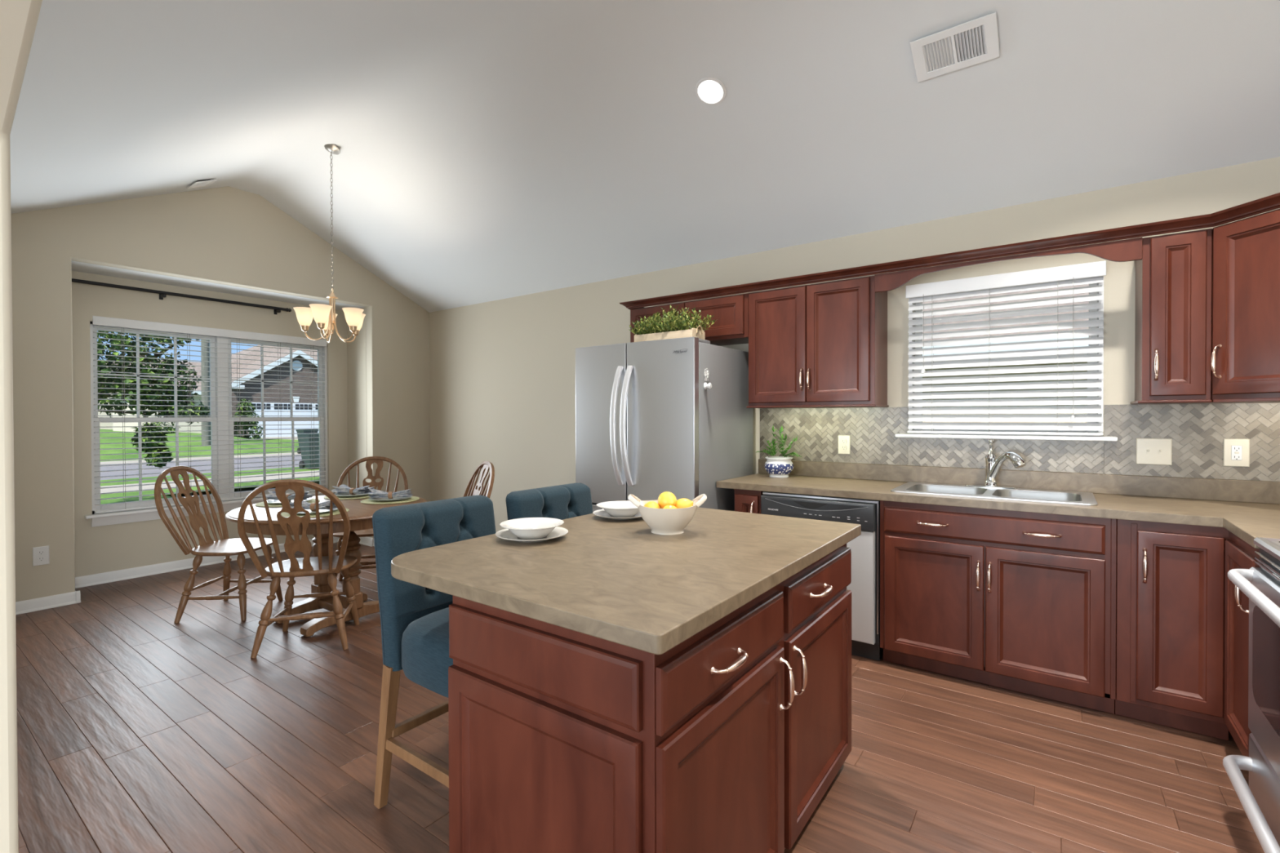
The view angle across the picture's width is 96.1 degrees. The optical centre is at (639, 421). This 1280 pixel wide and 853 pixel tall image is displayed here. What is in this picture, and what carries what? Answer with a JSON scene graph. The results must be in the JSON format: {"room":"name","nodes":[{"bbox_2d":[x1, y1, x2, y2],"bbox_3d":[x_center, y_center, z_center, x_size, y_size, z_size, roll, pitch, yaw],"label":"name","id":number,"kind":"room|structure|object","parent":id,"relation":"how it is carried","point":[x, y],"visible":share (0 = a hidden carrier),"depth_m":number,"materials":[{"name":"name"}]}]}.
{"room":"kitchen","nodes":[
{"label":"kitchen","id":0,"kind":"room"},
{"bbox_2d":[0,0,42,852],"bbox_3d":[0.972,-0.007,-0.479,14.720,2.850,0.130,0,1,36],"label":"wall","id":1,"kind":"structure","parent":0,"point":[18,18],"depth_m":1.45,"materials":[{"name":"beige paint"}]},
{"bbox_2d":[71,271,367,577],"bbox_3d":[-3.685,0.051,5.210,0.504,2.660,2.410,0,1,36],"label":"wall","id":2,"kind":"structure","parent":0,"point":[116,547],"depth_m":4.94,"materials":[{"name":"beige paint"}]},
{"bbox_2d":[75,591,79,603],"bbox_3d":[-4.218,1.249,4.259,0.527,0.082,0.024,0,1,36],"label":"baseboard","id":3,"kind":"structure","parent":2,"relation":"attached to","point":[77,593],"depth_m":4.10,"materials":[{"name":"white"}]},
{"bbox_2d":[71,278,291,314],"bbox_3d":[-3.926,-1.080,5.016,0.095,0.075,1.620,0,1,36],"label":"curtain rod","id":4,"kind":"object","parent":2,"relation":"attached to","point":[162,295],"visible":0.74,"depth_m":4.90,"materials":[{"name":"black metal"}]},
{"bbox_2d":[75,536,339,588],"bbox_3d":[-3.779,1.239,5.291,0.024,0.082,2.210,0,1,36],"label":"baseboard","id":5,"kind":"structure","parent":2,"relation":"attached to","point":[140,571],"depth_m":4.84,"materials":[{"name":"white"}]},
{"bbox_2d":[89,321,328,514],"bbox_3d":[-3.858,-0.040,5.328,0.095,1.530,1.830,0,1,36],"label":"window","id":6,"kind":"structure","parent":2,"relation":"in","point":[323,386],"depth_m":5.27,"materials":[{"name":"white"}]},
{"bbox_2d":[92,315,326,513],"bbox_3d":[-3.817,-0.064,5.298,0.062,1.569,1.800,0,1,36],"label":"window blind","id":7,"kind":"object","parent":6,"relation":"attached to","point":[96,320],"visible":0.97,"depth_m":5.18,"materials":[{"name":"white plastic"}]},
{"bbox_2d":[84,490,335,527],"bbox_3d":[-3.783,0.772,5.282,0.085,0.096,1.920,0,1,36],"label":"trim","id":8,"kind":"structure","parent":2,"relation":"attached to","point":[146,514],"depth_m":4.79,"materials":[{"name":"white"}]},
{"bbox_2d":[359,537,373,546],"bbox_3d":[-2.943,1.231,6.035,0.503,0.082,0.024,0,1,36],"label":"baseboard","id":9,"kind":"structure","parent":2,"relation":"attached to","point":[368,541],"depth_m":5.94,"materials":[{"name":"white"}]},
{"bbox_2d":[10,186,430,601],"bbox_3d":[-3.476,-0.334,4.967,0.120,3.433,3.720,0,1,36],"label":"wall","id":10,"kind":"structure","parent":0,"point":[227,235],"depth_m":4.47,"materials":[{"name":"beige paint"}]},
{"bbox_2d":[32,545,49,566],"bbox_3d":[-4.127,0.923,3.966,0.010,0.128,0.080,0,1,36],"label":"wall outlet","id":11,"kind":"object","parent":10,"relation":"attached to","point":[41,556],"visible":1,"depth_m":3.96,"materials":[{"name":"white plastic"}]},
{"bbox_2d":[37,550,44,561],"bbox_3d":[-4.124,0.923,3.964,0.003,0.074,0.034,0,1,36],"label":"socket","id":12,"kind":"object","parent":11,"relation":"attached to","point":[41,553],"depth_m":3.96,"materials":[{"name":"white plastic"}]},
{"bbox_2d":[15,591,80,614],"bbox_3d":[-4.219,1.253,3.830,0.024,0.082,0.720,0,1,36],"label":"baseboard","id":13,"kind":"structure","parent":10,"relation":"attached to","point":[68,598],"depth_m":3.98,"materials":[{"name":"white"}]},
{"bbox_2d":[15,542,1264,852],"bbox_3d":[0.445,1.373,-0.873,15.100,0.100,8.650,0,1,36],"label":"floor","id":14,"kind":"structure","parent":0,"point":[140,731],"depth_m":2.25,"materials":[{"name":"brown wood"}]},
{"bbox_2d":[154,466,283,623],"bbox_3d":[-2.868,0.796,3.929,0.610,0.995,0.559,0,0,-2],"label":"dining chair","id":15,"kind":"object","parent":14,"relation":"on","point":[226,547],"visible":0.91,"depth_m":3.87,"materials":[{"name":"brown wood"}]},
{"bbox_2d":[237,479,359,657],"bbox_3d":[-1.927,0.799,3.331,0.559,0.995,0.610,0,1,-14],"label":"dining chair","id":16,"kind":"object","parent":14,"relation":"on","point":[307,566],"visible":1,"depth_m":3.20,"materials":[{"name":"brown wood"}]},
{"bbox_2d":[225,495,426,636],"bbox_3d":[-1.998,0.911,3.758,1.150,0.744,1.150,0,1,36],"label":"dining table","id":17,"kind":"object","parent":14,"relation":"on","point":[360,514],"visible":0.48,"depth_m":3.64,"materials":[{"name":"brown wood"}]},
{"bbox_2d":[254,498,319,506],"bbox_3d":[-2.340,0.536,3.830,0.372,0.006,0.372,0,1,36],"label":"placemat","id":18,"kind":"object","parent":17,"relation":"on","point":[313,500],"visible":0.41,"depth_m":3.74,"materials":[{"name":"fabric"}]},
{"bbox_2d":[266,497,311,503],"bbox_3d":[-2.340,0.525,3.830,0.272,0.014,0.272,0,1,36],"label":"dinner plate","id":19,"kind":"object","parent":18,"relation":"on","point":[272,501],"visible":0.35,"depth_m":3.80,"materials":[{"name":"white ceramic"}]},
{"bbox_2d":[262,490,313,501],"bbox_3d":[-2.341,0.491,3.825,0.274,0.073,0.176,0,1,10],"label":"napkin","id":20,"kind":"object","parent":19,"relation":"on","point":[273,495],"visible":0.54,"depth_m":3.81,"materials":[{"name":"grey fabric"}]},
{"bbox_2d":[280,508,349,517],"bbox_3d":[-1.940,0.538,3.428,0.372,0.006,0.372,0,1,36],"label":"placemat","id":21,"kind":"object","parent":17,"relation":"on","point":[335,512],"visible":0.34,"depth_m":3.33,"materials":[{"name":"fabric"}]},
{"bbox_2d":[297,508,337,514],"bbox_3d":[-1.940,0.528,3.428,0.272,0.014,0.272,0,1,36],"label":"dinner plate","id":22,"kind":"object","parent":21,"relation":"on","point":[321,511],"visible":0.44,"depth_m":3.40,"materials":[{"name":"white ceramic"}]},
{"bbox_2d":[289,500,341,511],"bbox_3d":[-1.941,0.494,3.424,0.279,0.071,0.169,0,0,4],"label":"napkin","id":23,"kind":"object","parent":22,"relation":"on","point":[306,505],"visible":0.62,"depth_m":3.41,"materials":[{"name":"grey fabric"}]},
{"bbox_2d":[324,493,370,499],"bbox_3d":[-2.069,0.532,4.152,0.372,0.006,0.372,0,1,36],"label":"placemat","id":24,"kind":"object","parent":17,"relation":"on","point":[365,496],"visible":0.35,"depth_m":4.04,"materials":[{"name":"fabric"}]},
{"bbox_2d":[334,493,368,497],"bbox_3d":[-2.069,0.522,4.152,0.272,0.014,0.272,0,1,36],"label":"dinner plate","id":25,"kind":"object","parent":24,"relation":"on","point":[344,495],"visible":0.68,"depth_m":4.11,"materials":[{"name":"white ceramic"}]},
{"bbox_2d":[331,484,375,494],"bbox_3d":[-2.070,0.489,4.148,0.276,0.071,0.165,0,1,15],"label":"napkin","id":26,"kind":"object","parent":25,"relation":"on","point":[343,488],"visible":0.98,"depth_m":4.14,"materials":[{"name":"grey fabric"}]},
{"bbox_2d":[360,496,419,504],"bbox_3d":[-1.706,0.533,3.937,0.372,0.006,0.372,0,1,36],"label":"placemat","id":27,"kind":"object","parent":17,"relation":"on","point":[367,501],"visible":0.63,"depth_m":3.84,"materials":[{"name":"fabric"}]},
{"bbox_2d":[368,495,412,501],"bbox_3d":[-1.706,0.523,3.937,0.272,0.014,0.272,0,1,36],"label":"dinner plate","id":28,"kind":"object","parent":27,"relation":"on","point":[393,499],"visible":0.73,"depth_m":3.90,"materials":[{"name":"white ceramic"}]},
{"bbox_2d":[368,488,413,498],"bbox_3d":[-1.706,0.488,3.936,0.276,0.074,0.180,0,1,-10],"label":"napkin","id":29,"kind":"object","parent":28,"relation":"on","point":[375,493],"visible":1,"depth_m":3.92,"materials":[{"name":"grey fabric"}]},
{"bbox_2d":[333,456,408,581],"bbox_3d":[-2.169,0.789,4.583,0.559,0.995,0.610,0,1,-14],"label":"dining chair","id":30,"kind":"object","parent":14,"relation":"on","point":[370,460],"visible":0.23,"depth_m":4.78,"materials":[{"name":"brown wood"}]},
{"bbox_2d":[372,495,496,808],"bbox_3d":[-0.548,0.796,1.962,0.538,1.009,0.480,0,1,36],"label":"bar stool","id":31,"kind":"object","parent":14,"relation":"on","point":[415,619],"visible":0.55,"depth_m":1.90,"materials":[{"name":"teal fabric"}]},
{"bbox_2d":[462,461,494,498],"bbox_3d":[-1.378,0.790,4.157,0.610,0.995,0.559,0,1,-32],"label":"dining chair","id":32,"kind":"object","parent":14,"relation":"on","point":[486,465],"visible":0.2,"depth_m":4.26,"materials":[{"name":"brown wood"}]},
{"bbox_2d":[506,482,592,519],"bbox_3d":[-0.203,0.791,2.379,0.538,1.009,0.480,0,1,36],"label":"bar stool","id":33,"kind":"object","parent":14,"relation":"on","point":[565,501],"visible":0.24,"depth_m":2.45,"materials":[{"name":"teal fabric"}]},
{"bbox_2d":[448,543,851,852],"bbox_3d":[0.162,0.862,1.819,0.704,0.876,1.298,0,1,36],"label":"kitchen island","id":34,"kind":"object","parent":14,"relation":"on","point":[729,739],"visible":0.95,"depth_m":1.36,"materials":[{"name":"brown wood"}]},
{"bbox_2d":[391,507,861,654],"bbox_3d":[0.034,0.405,1.891,0.985,0.038,1.345,0,1,36],"label":"island countertop","id":35,"kind":"structure","parent":34,"relation":"on","point":[622,582],"depth_m":1.52,"materials":[{"name":"stone"}]},
{"bbox_2d":[495,526,568,542],"bbox_3d":[-0.357,0.376,1.910,0.238,0.020,0.238,0,1,36],"label":"plate","id":36,"kind":"object","parent":35,"relation":"on","point":[505,534],"visible":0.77,"depth_m":1.90,"materials":[{"name":"white ceramic"}]},
{"bbox_2d":[499,517,564,539],"bbox_3d":[-0.357,0.357,1.909,0.209,0.045,0.209,0,1,36],"label":"soup bowl","id":37,"kind":"object","parent":36,"relation":"on","point":[526,528],"visible":1,"depth_m":1.93,"materials":[{"name":"white ceramic"}]},
{"bbox_2d":[592,509,641,519],"bbox_3d":[-0.070,0.372,2.305,0.238,0.020,0.238,0,1,36],"label":"plate","id":38,"kind":"object","parent":35,"relation":"on","point":[601,513],"visible":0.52,"depth_m":2.28,"materials":[{"name":"white ceramic"}]},
{"bbox_2d":[596,500,639,517],"bbox_3d":[-0.070,0.353,2.305,0.209,0.045,0.209,0,1,36],"label":"soup bowl","id":39,"kind":"object","parent":38,"relation":"on","point":[623,508],"visible":0.84,"depth_m":2.27,"materials":[{"name":"white ceramic"}]},
{"bbox_2d":[627,493,706,534],"bbox_3d":[0.096,0.318,2.015,0.246,0.132,0.213,0,1,36],"label":"fruit bowl","id":40,"kind":"object","parent":35,"relation":"on","point":[660,521],"visible":0.95,"depth_m":1.95,"materials":[{"name":"beige ceramic"}]},
{"bbox_2d":[644,501,660,508],"bbox_3d":[0.041,0.307,2.007,0.066,0.061,0.065,0,1,-28],"label":"lemon","id":41,"kind":"object","parent":40,"relation":"in","point":[651,504],"visible":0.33,"depth_m":1.99,"materials":[{"name":"yellow food"}]},
{"bbox_2d":[657,491,676,508],"bbox_3d":[0.096,0.277,2.019,0.075,0.065,0.067,0,1,36],"label":"lemon","id":42,"kind":"object","parent":40,"relation":"in","point":[666,498],"visible":0.78,"depth_m":1.99,"materials":[{"name":"yellow food"}]},
{"bbox_2d":[662,505,676,508],"bbox_3d":[0.104,0.313,1.963,0.060,0.058,0.061,0,1,36],"label":"lemon","id":43,"kind":"object","parent":40,"relation":"in","point":[666,506],"visible":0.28,"depth_m":1.95,"materials":[{"name":"yellow food"}]},
{"bbox_2d":[675,497,693,508],"bbox_3d":[0.151,0.299,2.014,0.071,0.065,0.064,0,1,36],"label":"lemon","id":44,"kind":"object","parent":40,"relation":"in","point":[682,503],"visible":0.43,"depth_m":1.99,"materials":[{"name":"yellow food"}]},
{"bbox_2d":[575,337,753,511],"bbox_3d":[0.151,0.387,3.959,0.943,1.789,0.902,0,1,36],"label":"refrigerator","id":45,"kind":"object","parent":14,"relation":"on","point":[647,426],"visible":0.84,"depth_m":3.62,"materials":[{"name":"grey metal"}]},
{"bbox_2d":[629,304,717,342],"bbox_3d":[0.195,-0.622,3.770,0.604,0.280,0.302,0,1,36],"label":"planter box","id":46,"kind":"object","parent":45,"relation":"on","point":[653,329],"visible":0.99,"depth_m":3.69,"materials":[{"name":"beige plant"}]},
{"bbox_2d":[704,368,709,381],"bbox_3d":[0.404,-0.288,3.491,0.003,0.076,0.057,0,1,36],"label":"magnet","id":47,"kind":"object","parent":45,"relation":"attached to","point":[705,372],"visible":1,"depth_m":3.49,"materials":[{"name":"white plastic"}]},
{"bbox_2d":[703,382,711,389],"bbox_3d":[0.411,-0.218,3.472,0.042,0.042,0.042,0,1,36],"label":"magnet","id":48,"kind":"object","parent":45,"relation":"attached to","point":[708,385],"visible":1,"depth_m":3.46,"materials":[{"name":"white plastic"}]},
{"bbox_2d":[734,488,763,514],"bbox_3d":[0.815,0.845,3.721,0.176,0.875,0.669,0,1,36],"label":"base cabinet","id":49,"kind":"object","parent":14,"relation":"on","point":[745,500],"visible":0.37,"depth_m":3.48,"materials":[{"name":"brown wood"}]},
{"bbox_2d":[760,491,881,661],"bbox_3d":[1.161,0.850,3.470,0.660,0.868,0.631,0,1,36],"label":"dishwasher","id":50,"kind":"object","parent":14,"relation":"on","point":[864,585],"visible":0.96,"depth_m":3.09,"materials":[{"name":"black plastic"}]},
{"bbox_2d":[880,500,1116,714],"bbox_3d":[1.824,0.849,2.988,0.966,0.875,0.669,0,1,36],"label":"base cabinet","id":51,"kind":"object","parent":14,"relation":"on","point":[1017,601],"visible":0.98,"depth_m":2.72,"materials":[{"name":"brown wood"}]},
{"bbox_2d":[715,458,1279,548],"bbox_3d":[1.700,0.342,2.817,2.889,0.140,1.082,0,1,36],"label":"countertop","id":52,"kind":"structure","parent":51,"relation":"on","point":[1250,510],"depth_m":2.86,"materials":[{"name":"laminate"}]},
{"bbox_2d":[756,425,801,477],"bbox_3d":[0.924,0.194,3.828,0.300,0.346,0.224,0,1,14],"label":"potted plant","id":53,"kind":"object","parent":52,"relation":"on","point":[775,466],"visible":1,"depth_m":3.79,"materials":[{"name":"green plant"}]},
{"bbox_2d":[890,481,1097,506],"bbox_3d":[1.834,0.452,3.023,0.873,0.176,0.508,0,1,36],"label":"sink","id":54,"kind":"object","parent":52,"relation":"in","point":[1079,498],"visible":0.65,"depth_m":3.04,"materials":[{"name":"silver metal"}]},
{"bbox_2d":[906,484,986,494],"bbox_3d":[1.663,0.452,3.121,0.360,0.174,0.370,0,1,36],"label":"basin","id":55,"kind":"object","parent":54,"relation":"in","point":[945,489],"depth_m":3.26,"materials":[{"name":"silver metal"}]},
{"bbox_2d":[992,489,1082,501],"bbox_3d":[1.987,0.454,2.886,0.360,0.174,0.370,0,1,36],"label":"basin","id":56,"kind":"object","parent":54,"relation":"in","point":[1018,494],"depth_m":3.02,"materials":[{"name":"silver metal"}]},
{"bbox_2d":[964,438,1026,488],"bbox_3d":[1.967,0.227,3.160,0.134,0.272,0.312,0,1,-30],"label":"faucet","id":57,"kind":"object","parent":52,"relation":"on","point":[993,464],"visible":1,"depth_m":3.16,"materials":[{"name":"silver metal"}]},
{"bbox_2d":[1114,519,1228,740],"bbox_3d":[2.360,0.851,2.599,0.355,0.875,0.669,0,1,36],"label":"base cabinet","id":58,"kind":"object","parent":14,"relation":"on","point":[1171,584],"visible":0.86,"depth_m":2.38,"materials":[{"name":"brown wood"}]},
{"bbox_2d":[1224,530,1261,756],"bbox_3d":[2.413,0.856,1.926,0.669,0.875,0.470,0,1,36],"label":"base cabinet","id":59,"kind":"object","parent":14,"relation":"on","point":[1239,554],"visible":0.48,"depth_m":2.13,"materials":[{"name":"brown wood"}]},
{"bbox_2d":[1222,537,1279,852],"bbox_3d":[2.031,0.734,1.440,0.716,1.130,0.757,0,1,36],"label":"range","id":60,"kind":"object","parent":14,"relation":"on","point":[1260,800],"visible":1,"depth_m":1.75,"materials":[{"name":"grey metal"}]},
{"bbox_2d":[1253,537,1279,560],"bbox_3d":[2.059,0.394,1.416,0.620,0.025,0.757,0,1,36],"label":"cooktop","id":61,"kind":"object","parent":60,"relation":"in","point":[1271,546],"depth_m":1.81,"materials":[{"name":"silver glass"}]},
{"bbox_2d":[9,0,1279,312],"bbox_3d":[-0.789,-1.620,3.064,7.463,0.962,3.820,0,1,36],"label":"ceiling","id":62,"kind":"structure","parent":0,"point":[491,150],"depth_m":3.01,"materials":[{"name":"white paint"}]},
{"bbox_2d":[186,178,217,188],"bbox_3d":[-3.388,-1.842,4.450,0.200,0.072,0.137,0,1,36],"label":"ceiling vent","id":63,"kind":"object","parent":62,"relation":"in","point":[204,183],"visible":1,"depth_m":4.43,"materials":[{"name":"white metal"}]},
{"bbox_2d":[293,143,365,342],"bbox_3d":[-2.224,-1.300,4.176,0.471,1.426,0.462,0,1,36],"label":"chandelier","id":64,"kind":"object","parent":62,"relation":"hanging from","point":[323,315],"visible":1,"depth_m":4.10,"materials":[{"name":"beige glass"}]},
{"bbox_2d":[695,76,726,105],"bbox_3d":[0.370,-1.732,3.016,0.164,0.073,0.149,0,1,36],"label":"recessed light","id":65,"kind":"object","parent":62,"relation":"in","point":[710,91],"visible":1,"depth_m":3.01,"materials":[{"name":"white glass"}]},
{"bbox_2d":[910,12,999,82],"bbox_3d":[1.375,-1.629,2.516,0.325,0.091,0.187,0,1,36],"label":"ceiling vent","id":66,"kind":"object","parent":62,"relation":"in","point":[936,51],"visible":1,"depth_m":2.51,"materials":[{"name":"white metal"}]},
{"bbox_2d":[429,156,1279,532],"bbox_3d":[0.255,0.016,4.609,7.580,2.720,0.120,0,1,36],"label":"wall","id":67,"kind":"structure","parent":0,"point":[502,372],"depth_m":4.63,"materials":[{"name":"beige paint"}]},
{"bbox_2d":[630,293,748,346],"bbox_3d":[0.404,-0.712,4.217,0.978,0.291,0.323,0,1,36],"label":"upper cabinet","id":68,"kind":"object","parent":67,"relation":"attached to","point":[731,312],"visible":0.5,"depth_m":3.94,"materials":[{"name":"brown wood"}]},
{"bbox_2d":[746,275,888,408],"bbox_3d":[1.116,-0.473,3.678,0.815,0.762,0.362,0,1,36],"label":"upper cabinet","id":69,"kind":"object","parent":67,"relation":"attached to","point":[824,344],"visible":0.98,"depth_m":3.53,"materials":[{"name":"brown wood"}]},
{"bbox_2d":[874,237,1142,292],"bbox_3d":[1.835,-0.799,2.990,1.171,0.102,0.019,0,1,36],"label":"valance","id":70,"kind":"object","parent":69,"relation":"attached to","point":[1126,250],"visible":1,"depth_m":2.85,"materials":[{"name":"brown wood"}]},
{"bbox_2d":[619,192,1279,309],"bbox_3d":[1.414,-0.874,3.243,3.903,0.046,0.378,0,1,41],"label":"crown molding","id":71,"kind":"structure","parent":67,"relation":"attached to","point":[1271,202],"depth_m":2.93,"materials":[{"name":"brown wood"}]},
{"bbox_2d":[908,275,1103,436],"bbox_3d":[2.056,-0.365,3.297,0.930,0.875,0.120,0,1,36],"label":"window","id":72,"kind":"structure","parent":67,"relation":"in","point":[1098,283],"depth_m":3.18,"materials":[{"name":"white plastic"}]},
{"bbox_2d":[905,260,1106,435],"bbox_3d":[1.996,-0.375,3.213,0.941,0.890,0.078,0,1,36],"label":"window blind","id":73,"kind":"object","parent":72,"relation":"attached to","point":[1092,272],"visible":1,"depth_m":3.18,"materials":[{"name":"white plastic"}]},
{"bbox_2d":[894,433,1117,441],"bbox_3d":[2.006,0.084,3.242,1.052,0.022,0.075,0,1,36],"label":"trim","id":74,"kind":"structure","parent":67,"relation":"attached to","point":[897,435],"depth_m":3.17,"materials":[{"name":"white"}]},
{"bbox_2d":[760,402,1279,481],"bbox_3d":[2.019,0.088,3.250,2.884,0.358,0.006,0,1,36],"label":"backsplash","id":75,"kind":"structure","parent":67,"relation":"attached to","point":[1197,433],"depth_m":3.03,"materials":[{"name":"tile"}]},
{"bbox_2d":[838,435,850,454],"bbox_3d":[1.327,0.148,3.743,0.078,0.122,0.010,0,1,36],"label":"wall outlet","id":76,"kind":"object","parent":75,"relation":"attached to","point":[844,441],"visible":1,"depth_m":3.74,"materials":[{"name":"beige plastic"}]},
{"bbox_2d":[840,439,846,450],"bbox_3d":[1.325,0.148,3.740,0.034,0.072,0.003,0,1,36],"label":"socket","id":77,"kind":"object","parent":76,"relation":"attached to","point":[843,442],"depth_m":3.74,"materials":[{"name":"beige plastic"}]},
{"bbox_2d":[1136,438,1172,465],"bbox_3d":[2.547,0.146,2.852,0.132,0.130,0.017,0,1,36],"label":"light switch","id":78,"kind":"object","parent":75,"relation":"attached to","point":[1148,451],"visible":1,"depth_m":2.85,"materials":[{"name":"beige plastic"}]},
{"bbox_2d":[1223,438,1249,466],"bbox_3d":[2.783,0.143,2.685,0.086,0.130,0.010,0,1,36],"label":"wall outlet","id":79,"kind":"object","parent":75,"relation":"attached to","point":[1236,451],"visible":1,"depth_m":2.68,"materials":[{"name":"beige plastic"}]},
{"bbox_2d":[1231,445,1242,460],"bbox_3d":[2.782,0.143,2.683,0.035,0.068,0.003,0,1,36],"label":"socket","id":80,"kind":"object","parent":79,"relation":"attached to","point":[1236,451],"depth_m":2.68,"materials":[{"name":"beige plastic"}]},
{"bbox_2d":[1130,228,1212,404],"bbox_3d":[2.475,-0.468,2.691,0.247,0.762,0.362,0,1,36],"label":"upper cabinet","id":81,"kind":"object","parent":67,"relation":"attached to","point":[1173,316],"visible":0.98,"depth_m":2.58,"materials":[{"name":"brown wood"}]},
{"bbox_2d":[1198,208,1279,404],"bbox_3d":[2.739,-0.466,2.326,0.636,0.762,0.643,0,1,36],"label":"upper cabinet","id":82,"kind":"object","parent":67,"relation":"attached to","point":[1245,357],"visible":0.92,"depth_m":2.38,"materials":[{"name":"brown wood"}]},
{"label":"outside","id":83,"kind":"structure","parent":0,"visible":0},
{"bbox_2d":[99,429,299,462],"bbox_3d":[-38.027,0.896,50.891,62.000,0.850,90.000,0,1,36],"label":"lawn","id":84,"kind":"structure","parent":83,"point":[107,434],"depth_m":27.68,"materials":[{"name":"green plant"}]},
{"bbox_2d":[97,355,146,429],"bbox_3d":[-55.835,-2.916,60.387,11.000,7.700,13.500,0,1,36],"label":"gabled house","id":85,"kind":"structure","parent":84,"relation":"on","point":[101,424],"depth_m":56.47,"materials":[{"name":"beige"}]},
{"bbox_2d":[105,358,201,433],"bbox_3d":[-30.012,-1.423,36.331,9.270,5.000,4.100,0,1,36],"label":"house","id":86,"kind":"structure","parent":84,"relation":"on","point":[198,388],"depth_m":34.59,"materials":[{"name":"beige"}]},
{"bbox_2d":[141,422,180,433],"bbox_3d":[-25.915,0.351,30.943,1.217,1.034,1.982,0,1,36],"label":"shrub","id":87,"kind":"object","parent":84,"relation":"on","point":[167,428],"visible":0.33,"depth_m":31.05,"materials":[{"name":"green plant"}]},
{"bbox_2d":[200,339,210,445],"bbox_3d":[-21.270,-3.574,28.166,0.380,10.000,0.374,0,1,36],"label":"utility pole","id":88,"kind":"object","parent":84,"relation":"on","point":[205,369],"visible":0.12,"depth_m":28.05,"materials":[{"name":"wood"}]},
{"bbox_2d":[231,398,262,439],"bbox_3d":[-28.953,-0.023,42.153,2.423,3.427,2.507,0,1,36],"label":"conical shrub","id":89,"kind":"object","parent":84,"relation":"on","point":[246,405],"visible":0.73,"depth_m":41.93,"materials":[{"name":"green plant"}]},
{"bbox_2d":[231,345,319,437],"bbox_3d":[-36.248,-3.563,57.215,16.520,9.650,17.600,0,1,36],"label":"brick house","id":90,"kind":"structure","parent":84,"relation":"on","point":[299,397],"depth_m":50.83,"materials":[{"name":"brown brick"}]},
{"bbox_2d":[292,360,302,370],"bbox_3d":[-30.733,-5.053,51.562,0.080,0.920,0.920,0,1,36],"label":"round vent","id":91,"kind":"object","parent":90,"relation":"attached to","point":[296,365],"depth_m":51.56,"materials":[{"name":"white"}]},
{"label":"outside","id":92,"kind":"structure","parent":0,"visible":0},
{"bbox_2d":[100,466,319,486],"bbox_3d":[-5.056,1.470,26.948,1.900,0.050,90.000,0,1,36],"label":"verge","id":93,"kind":"structure","parent":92,"point":[317,468],"depth_m":16.48,"materials":[{"name":"green plant"}]},
{"bbox_2d":[297,433,319,468],"bbox_3d":[-10.705,0.952,18.834,0.870,1.152,0.672,0,1,36],"label":"trash bin","id":94,"kind":"object","parent":93,"relation":"on","point":[306,435],"visible":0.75,"depth_m":18.55,"materials":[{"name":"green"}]},
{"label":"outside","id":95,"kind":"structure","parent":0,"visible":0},
{"bbox_2d":[100,470,319,493],"bbox_3d":[-3.478,1.472,25.802,2.000,0.050,90.000,0,1,36],"label":"sidewalk","id":96,"kind":"structure","parent":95,"point":[288,476],"depth_m":15.13,"materials":[{"name":"concrete"}]},
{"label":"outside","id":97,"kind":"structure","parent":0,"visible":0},
{"bbox_2d":[260,436,297,439],"bbox_3d":[-20.057,1.356,43.219,27.100,0.052,6.300,0,1,36],"label":"path","id":98,"kind":"structure","parent":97,"point":[269,437],"depth_m":47.69,"materials":[{"name":"concrete"}]},
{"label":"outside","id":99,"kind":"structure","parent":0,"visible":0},
{"bbox_2d":[100,452,301,465],"bbox_3d":[-12.216,1.439,32.149,1.800,0.050,150.000,0,1,36],"label":"kerb","id":100,"kind":"object","parent":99,"point":[295,453],"depth_m":23.78,"materials":[{"name":"concrete"}]},
{"bbox_2d":[295,429,318,453],"bbox_3d":[-15.530,0.895,26.825,0.870,1.152,0.672,0,1,36],"label":"trash bin","id":101,"kind":"object","parent":100,"relation":"on","point":[299,431],"visible":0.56,"depth_m":26.61,"materials":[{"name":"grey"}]},
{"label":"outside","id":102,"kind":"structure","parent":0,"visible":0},
{"bbox_2d":[100,476,319,504],"bbox_3d":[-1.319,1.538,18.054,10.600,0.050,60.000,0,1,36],"label":"lawn","id":103,"kind":"structure","parent":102,"point":[253,483],"depth_m":12.76,"materials":[{"name":"green plant"}]},
{"bbox_2d":[97,330,209,470],"bbox_3d":[-9.166,-0.775,10.842,2.071,4.755,3.958,0,1,38],"label":"maple tree","id":104,"kind":"object","parent":103,"relation":"on","point":[171,388],"visible":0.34,"depth_m":10.75,"materials":[{"name":"green plant"}]},
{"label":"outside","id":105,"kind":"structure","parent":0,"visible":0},
{"bbox_2d":[100,454,302,479],"bbox_3d":[-8.656,1.467,29.563,7.000,0.050,150.000,0,1,36],"label":"road","id":106,"kind":"structure","parent":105,"point":[288,458],"depth_m":19.86,"materials":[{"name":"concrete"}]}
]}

